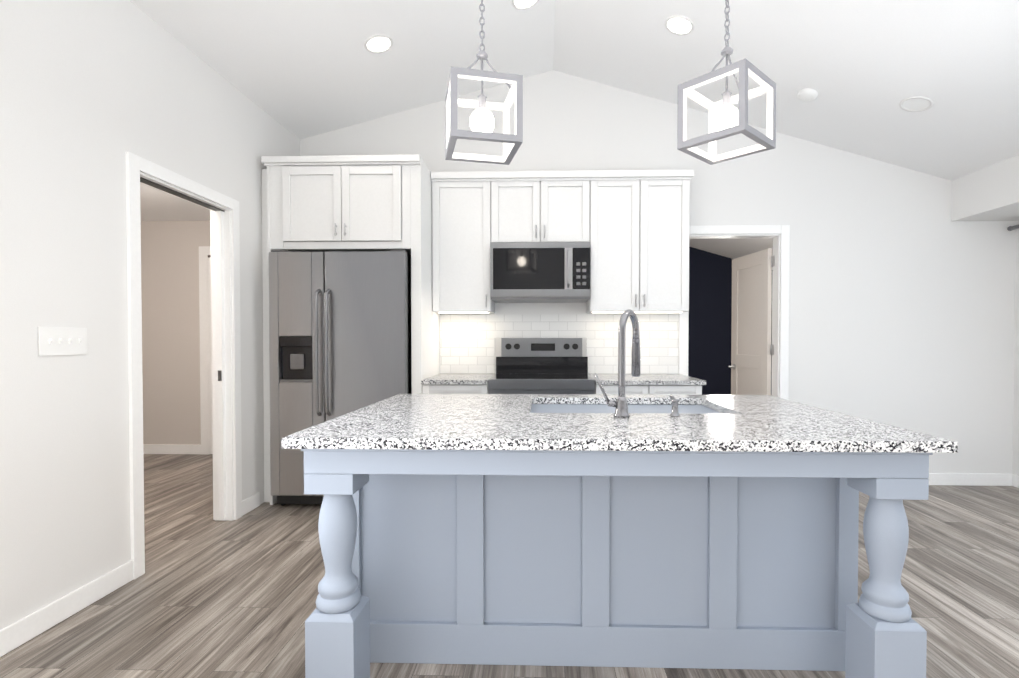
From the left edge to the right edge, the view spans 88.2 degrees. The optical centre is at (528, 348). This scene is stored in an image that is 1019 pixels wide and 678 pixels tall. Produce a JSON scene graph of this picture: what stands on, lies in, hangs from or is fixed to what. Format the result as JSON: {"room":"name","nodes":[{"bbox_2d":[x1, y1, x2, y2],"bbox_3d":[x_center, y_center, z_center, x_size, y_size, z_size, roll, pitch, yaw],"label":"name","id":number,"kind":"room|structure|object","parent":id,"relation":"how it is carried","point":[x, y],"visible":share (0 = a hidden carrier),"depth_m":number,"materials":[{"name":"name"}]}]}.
{"room":"kitchen","nodes":[
{"label":"kitchen","id":0,"kind":"room"},
{"bbox_2d":[0,0,299,629],"bbox_3d":[-2.099,-0.365,0.956,0.120,3.100,7.280,0,1,2],"label":"wall","id":1,"kind":"structure","parent":0,"point":[92,92],"depth_m":2.36,"materials":[{"name":"paint"}]},
{"bbox_2d":[38,327,86,355],"bbox_3d":[-1.989,-0.031,2.238,0.020,0.119,0.225,0,1,2],"label":"switch plate","id":2,"kind":"object","parent":1,"relation":"attached to","point":[52,341],"visible":1,"depth_m":2.23,"materials":[{"name":"white plastic"}]},
{"bbox_2d":[0,560,132,656],"bbox_3d":[-2.061,1.152,-0.014,0.014,0.100,5.290,0,1,2],"label":"baseboard","id":3,"kind":"structure","parent":1,"relation":"attached to","point":[18,633],"depth_m":2.24,"materials":[{"name":"white wood"}]},
{"bbox_2d":[126,152,241,579],"bbox_3d":[-2.037,0.084,3.083,0.156,2.130,0.940,0,1,2],"label":"door frame","id":4,"kind":"structure","parent":1,"relation":"attached to","point":[226,348],"depth_m":3.44,"materials":[{"name":"white wood"}]},
{"bbox_2d":[140,183,209,220],"bbox_3d":[-3.350,-1.325,3.303,2.520,0.060,4.330,0,1,2],"label":"ceiling","id":5,"kind":"structure","parent":0,"point":[156,205],"depth_m":4.96,"materials":[{"name":"paint"}]},
{"bbox_2d":[141,221,209,444],"bbox_3d":[-3.275,-0.193,5.546,2.500,2.600,0.120,0,1,2],"label":"wall","id":6,"kind":"structure","parent":0,"point":[170,325],"depth_m":5.48,"materials":[{"name":"beige paint"}]},
{"bbox_2d":[143,246,212,454],"bbox_3d":[-3.518,0.024,5.472,2.060,2.170,0.050,0,1,2],"label":"door frame","id":7,"kind":"structure","parent":6,"relation":"attached to","point":[205,447],"depth_m":5.47,"materials":[{"name":"white wood"}]},
{"bbox_2d":[0,454,1018,677],"bbox_3d":[-0.410,1.171,3.294,9.600,0.050,12.000,0,1,2],"label":"floor","id":8,"kind":"structure","parent":0,"point":[205,595],"depth_m":2.42,"materials":[{"name":"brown wood"}]},
{"bbox_2d":[269,250,411,505],"bbox_3d":[-1.336,0.217,4.032,0.971,1.833,0.808,0,1,2],"label":"fridge","id":9,"kind":"object","parent":8,"relation":"on","point":[339,333],"visible":0.75,"depth_m":3.69,"materials":[{"name":"silver metal"}]},
{"bbox_2d":[261,155,439,504],"bbox_3d":[-1.352,-0.122,4.093,1.186,2.508,0.731,0,1,2],"label":"enclosure","id":10,"kind":"object","parent":8,"relation":"on","point":[346,203],"visible":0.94,"depth_m":3.76,"materials":[{"name":"white wood"}]},
{"bbox_2d":[422,386,487,393],"bbox_3d":[-0.520,0.691,4.109,0.474,0.881,0.678,0,1,2],"label":"base cabinet","id":11,"kind":"object","parent":8,"relation":"on","point":[425,389],"depth_m":3.77,"materials":[{"name":"white wood"}]},
{"bbox_2d":[421,374,494,385],"bbox_3d":[-0.520,0.234,4.089,0.474,0.032,0.703,0,1,2],"label":"countertop","id":12,"kind":"structure","parent":11,"relation":"on","point":[440,379],"depth_m":3.77,"materials":[{"name":"white stone"}]},
{"bbox_2d":[488,338,594,393],"bbox_3d":[0.100,0.525,4.048,0.758,1.215,0.731,0,1,2],"label":"range","id":13,"kind":"object","parent":8,"relation":"on","point":[541,365],"visible":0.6,"depth_m":4.33,"materials":[{"name":"silver metal"}]},
{"bbox_2d":[301,402,932,677],"bbox_3d":[0.262,0.725,2.153,1.871,0.881,1.186,0,1,2],"label":"kitchen island","id":14,"kind":"object","parent":8,"relation":"on","point":[701,531],"depth_m":1.92,"materials":[{"name":"wood"}]},
{"bbox_2d":[282,410,957,453],"bbox_3d":[0.252,0.273,1.784,1.936,0.032,0.550,0,1,2],"label":"island countertop","id":15,"kind":"structure","parent":14,"relation":"on","point":[357,429],"depth_m":1.59,"materials":[{"name":"white stone"}]},
{"bbox_2d":[594,309,679,417],"bbox_3d":[0.407,0.051,2.014,0.324,0.403,0.177,0,1,2],"label":"faucet","id":16,"kind":"object","parent":15,"relation":"on","point":[621,406],"visible":1,"depth_m":1.95,"materials":[{"name":"silver metal"}]},
{"bbox_2d":[595,382,701,394],"bbox_3d":[0.861,0.692,4.068,0.754,0.881,0.678,0,1,2],"label":"base cabinet","id":17,"kind":"object","parent":8,"relation":"on","point":[661,390],"depth_m":3.72,"materials":[{"name":"white wood"}]},
{"bbox_2d":[589,374,705,385],"bbox_3d":[0.871,0.235,4.048,0.774,0.032,0.703,0,1,2],"label":"countertop","id":18,"kind":"structure","parent":17,"relation":"on","point":[605,379],"depth_m":3.73,"materials":[{"name":"white stone"}]},
{"bbox_2d":[130,0,1018,258],"bbox_3d":[0.987,-1.720,3.144,6.960,1.397,12.120,0,1,2],"label":"ceiling","id":19,"kind":"structure","parent":0,"point":[301,69],"depth_m":3.50,"materials":[{"name":"paint"}]},
{"bbox_2d":[364,35,392,53],"bbox_3d":[-0.986,-2.001,3.458,0.185,0.054,0.190,0,1,2],"label":"recessed light","id":20,"kind":"object","parent":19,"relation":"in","point":[376,44],"visible":1,"depth_m":3.45,"materials":[{"name":"white plastic"}]},
{"bbox_2d":[445,0,522,164],"bbox_3d":[-0.188,-1.496,2.122,0.276,1.391,0.276,0,1,-13],"label":"pendant light","id":21,"kind":"object","parent":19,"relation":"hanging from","point":[482,122],"visible":1,"depth_m":2.09,"materials":[{"name":"grey metal"}]},
{"bbox_2d":[512,0,538,9],"bbox_3d":[-0.016,-2.250,3.390,0.185,0.054,0.190,0,1,2],"label":"recessed light","id":22,"kind":"object","parent":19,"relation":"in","point":[522,4],"visible":1,"depth_m":3.43,"materials":[{"name":"white plastic"}]},
{"bbox_2d":[665,15,693,35],"bbox_3d":[0.967,-2.069,3.369,0.183,0.059,0.190,0,1,2],"label":"recessed light","id":23,"kind":"object","parent":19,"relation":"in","point":[679,25],"visible":1,"depth_m":3.36,"materials":[{"name":"white plastic"}]},
{"bbox_2d":[677,0,775,164],"bbox_3d":[0.792,-1.443,2.094,0.276,1.285,0.276,-1,1,-43],"label":"pendant light","id":24,"kind":"object","parent":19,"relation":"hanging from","point":[726,119],"visible":1,"depth_m":2.08,"materials":[{"name":"grey metal"}]},
{"bbox_2d":[797,88,817,100],"bbox_3d":[1.959,-1.781,3.690,0.129,0.059,0.130,0,1,2],"label":"smoke detector","id":25,"kind":"object","parent":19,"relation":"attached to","point":[807,94],"visible":0.98,"depth_m":3.66,"materials":[{"name":"white plastic"}]},
{"bbox_2d":[899,96,933,111],"bbox_3d":[2.556,-1.610,3.466,0.183,0.059,0.190,0,1,2],"label":"recessed light","id":26,"kind":"object","parent":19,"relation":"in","point":[915,104],"visible":1,"depth_m":3.46,"materials":[{"name":"white plastic"}]},
{"bbox_2d":[300,70,1015,473],"bbox_3d":[1.085,-0.747,4.439,6.040,3.747,0.120,0,1,2],"label":"wall","id":27,"kind":"structure","parent":0,"point":[902,298],"depth_m":4.34,"materials":[{"name":"paint"}]},
{"bbox_2d":[431,171,494,313],"bbox_3d":[-0.520,-0.831,4.259,0.462,1.076,0.328,0,1,2],"label":"upper cabinet","id":28,"kind":"object","parent":27,"relation":"attached to","point":[461,201],"depth_m":4.10,"materials":[{"name":"white wood"}]},
{"bbox_2d":[491,171,590,241],"bbox_3d":[0.095,-1.100,4.236,0.770,0.538,0.328,0,1,2],"label":"upper cabinet","id":29,"kind":"object","parent":27,"relation":"attached to","point":[527,206],"depth_m":4.08,"materials":[{"name":"white wood"}]},
{"bbox_2d":[490,242,589,302],"bbox_3d":[0.094,-0.600,4.191,0.764,0.436,0.433,0,1,2],"label":"microwave","id":30,"kind":"object","parent":29,"relation":"attached to","point":[539,272],"visible":1,"depth_m":4.02,"materials":[{"name":"silver metal"}]},
{"bbox_2d":[440,314,678,373],"bbox_3d":[0.252,-0.037,4.409,1.998,0.498,0.008,0,1,2],"label":"backsplash","id":31,"kind":"structure","parent":27,"relation":"attached to","point":[467,344],"depth_m":4.40,"materials":[{"name":"tile"}]},
{"bbox_2d":[586,170,690,312],"bbox_3d":[0.863,-0.830,4.218,0.766,1.076,0.328,0,1,2],"label":"upper cabinet","id":32,"kind":"object","parent":27,"relation":"attached to","point":[631,227],"depth_m":4.06,"materials":[{"name":"white wood"}]},
{"bbox_2d":[679,225,789,399],"bbox_3d":[1.704,0.054,4.426,0.900,2.145,0.140,0,1,2],"label":"door frame","id":33,"kind":"structure","parent":27,"relation":"attached to","point":[780,307],"depth_m":4.35,"materials":[{"name":"white wood"}]},
{"bbox_2d":[729,248,771,395],"bbox_3d":[1.996,0.126,4.798,0.170,1.965,0.623,0,1,2],"label":"door","id":34,"kind":"structure","parent":27,"relation":"in","point":[750,366],"depth_m":4.75,"materials":[{"name":"white wood"}]},
{"bbox_2d":[928,473,1011,485],"bbox_3d":[3.047,1.078,4.343,1.790,0.100,0.018,0,1,2],"label":"baseboard","id":35,"kind":"structure","parent":27,"relation":"attached to","point":[960,479],"depth_m":4.32,"materials":[{"name":"white wood"}]},
{"bbox_2d":[688,247,771,394],"bbox_3d":[2.355,-0.820,8.883,3.960,3.741,0.100,0,1,2],"label":"wall","id":36,"kind":"structure","parent":0,"point":[710,314],"depth_m":8.80,"materials":[{"name":"black paint"}]},
{"bbox_2d":[1012,220,1018,474],"bbox_3d":[3.937,-0.111,0.724,0.120,2.600,7.160,0,1,2],"label":"wall","id":37,"kind":"structure","parent":0,"point":[1015,469],"depth_m":4.29,"materials":[{"name":"paint"}]},
{"bbox_2d":[1007,225,1018,230],"bbox_3d":[3.876,-0.941,2.500,0.103,0.050,3.535,0,1,2],"label":"curtain rod","id":38,"kind":"object","parent":37,"relation":"attached to","point":[1010,228],"visible":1,"depth_m":4.21,"materials":[{"name":"silver metal"}]},
{"bbox_2d":[1012,474,1018,487],"bbox_3d":[3.870,1.139,0.747,0.014,0.100,7.160,0,1,2],"label":"baseboard","id":39,"kind":"structure","parent":37,"relation":"attached to","point":[1015,478],"depth_m":4.28,"materials":[{"name":"white wood"}]}
]}

